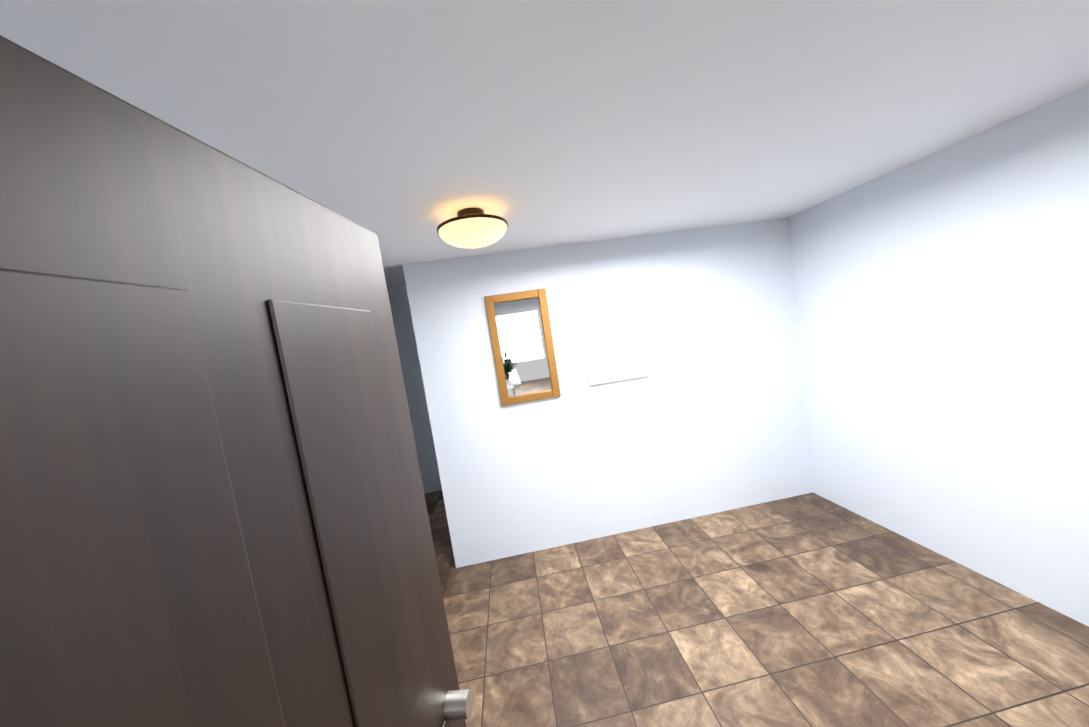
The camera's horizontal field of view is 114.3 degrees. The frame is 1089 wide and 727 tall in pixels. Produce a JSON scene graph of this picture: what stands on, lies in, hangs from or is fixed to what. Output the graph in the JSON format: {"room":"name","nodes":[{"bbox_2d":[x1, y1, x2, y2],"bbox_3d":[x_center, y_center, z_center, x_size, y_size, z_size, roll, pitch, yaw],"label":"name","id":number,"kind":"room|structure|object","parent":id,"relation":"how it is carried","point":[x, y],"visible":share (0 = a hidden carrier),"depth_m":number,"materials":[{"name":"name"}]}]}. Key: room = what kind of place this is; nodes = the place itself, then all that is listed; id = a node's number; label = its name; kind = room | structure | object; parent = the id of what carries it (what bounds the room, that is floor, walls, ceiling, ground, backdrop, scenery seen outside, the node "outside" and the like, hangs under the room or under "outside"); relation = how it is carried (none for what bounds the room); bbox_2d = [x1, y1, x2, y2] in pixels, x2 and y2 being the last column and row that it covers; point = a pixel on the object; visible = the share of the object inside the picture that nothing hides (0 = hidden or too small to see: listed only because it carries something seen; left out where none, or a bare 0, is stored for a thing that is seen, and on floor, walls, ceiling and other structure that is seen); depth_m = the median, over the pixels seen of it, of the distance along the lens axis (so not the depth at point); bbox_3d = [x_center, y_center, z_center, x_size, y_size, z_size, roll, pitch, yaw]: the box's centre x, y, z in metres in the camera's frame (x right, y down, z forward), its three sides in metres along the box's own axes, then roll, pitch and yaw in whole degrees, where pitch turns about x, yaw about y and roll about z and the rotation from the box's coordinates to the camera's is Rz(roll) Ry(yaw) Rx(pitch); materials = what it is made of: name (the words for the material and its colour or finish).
{"room":"entrance hall","nodes":[
{"label":"entrance hall","id":0,"kind":"room"},
{"bbox_2d":[383,265,405,286],"bbox_3d":[-0.526,-1.032,1.146,7.140,0.270,8.100,-9,4,-6],"label":"ceiling","id":1,"kind":"structure","parent":0,"point":[394,275],"depth_m":3.75,"materials":[{"name":"white paint"}]},
{"bbox_2d":[387,285,441,492],"bbox_3d":[-0.698,0.116,4.533,7.140,2.780,0.120,-9,4,-6],"label":"wall","id":2,"kind":"structure","parent":0,"point":[412,377],"depth_m":4.38,"materials":[{"name":"white paint"}]},
{"bbox_2d":[0,0,1088,266],"bbox_3d":[0.701,-0.980,1.459,4.680,0.120,2.760,-9,4,-6],"label":"ceiling","id":3,"kind":"structure","parent":0,"point":[402,128],"depth_m":1.06,"materials":[{"name":"white paint"}]},
{"bbox_2d":[437,207,507,247],"bbox_3d":[-0.373,-0.702,1.838,0.368,0.170,0.368,-9,4,-6],"label":"ceiling light","id":4,"kind":"object","parent":3,"relation":"attached to","point":[473,227],"visible":1,"depth_m":1.74,"materials":[{"name":"white glass"}]},
{"bbox_2d":[403,218,812,567],"bbox_3d":[1.061,0.143,3.020,4.000,2.440,0.120,-9,4,-6],"label":"wall","id":5,"kind":"structure","parent":0,"point":[707,416],"depth_m":2.92,"materials":[{"name":"white paint"}]},
{"bbox_2d":[484,288,560,405],"bbox_3d":[-0.168,-0.127,2.788,0.480,0.870,0.030,-9,4,-6],"label":"mirror","id":6,"kind":"object","parent":5,"relation":"attached to","point":[522,345],"visible":1,"depth_m":2.79,"materials":[{"name":"brown mirror"}]},
{"bbox_2d":[577,288,648,384],"bbox_3d":[0.563,-0.216,2.863,0.500,0.720,0.034,-9,4,-6],"label":"picture","id":7,"kind":"object","parent":5,"relation":"attached to","point":[613,335],"visible":0.94,"depth_m":2.85,"materials":[{"name":"white"}]},
{"bbox_2d":[424,490,1088,726],"bbox_3d":[-0.275,2.008,-1.869,8.200,0.100,14.500,-9,4,-6],"label":"floor","id":8,"kind":"structure","parent":0,"point":[812,609],"depth_m":1.90,"materials":[{"name":"tile"}]},
{"bbox_2d":[788,85,1088,626],"bbox_3d":[2.647,-0.020,-0.147,0.120,2.780,6.500,-9,4,-6],"label":"wall","id":9,"kind":"structure","parent":0,"point":[942,303],"depth_m":1.97,"materials":[{"name":"white paint"}]},
{"bbox_3d":[0.566,0.455,0.079,5.670,2.420,0.120,-9,4,-6],"label":"wall","id":10,"kind":"structure","parent":0,"visible":0},
{"bbox_2d":[0,35,472,726],"bbox_3d":[-0.248,0.741,0.471,0.219,2.025,0.794,-9,4,-6],"label":"door","id":11,"kind":"structure","parent":10,"relation":"in","point":[212,507],"depth_m":0.35,"materials":[{"name":"brown wood"}]}
]}

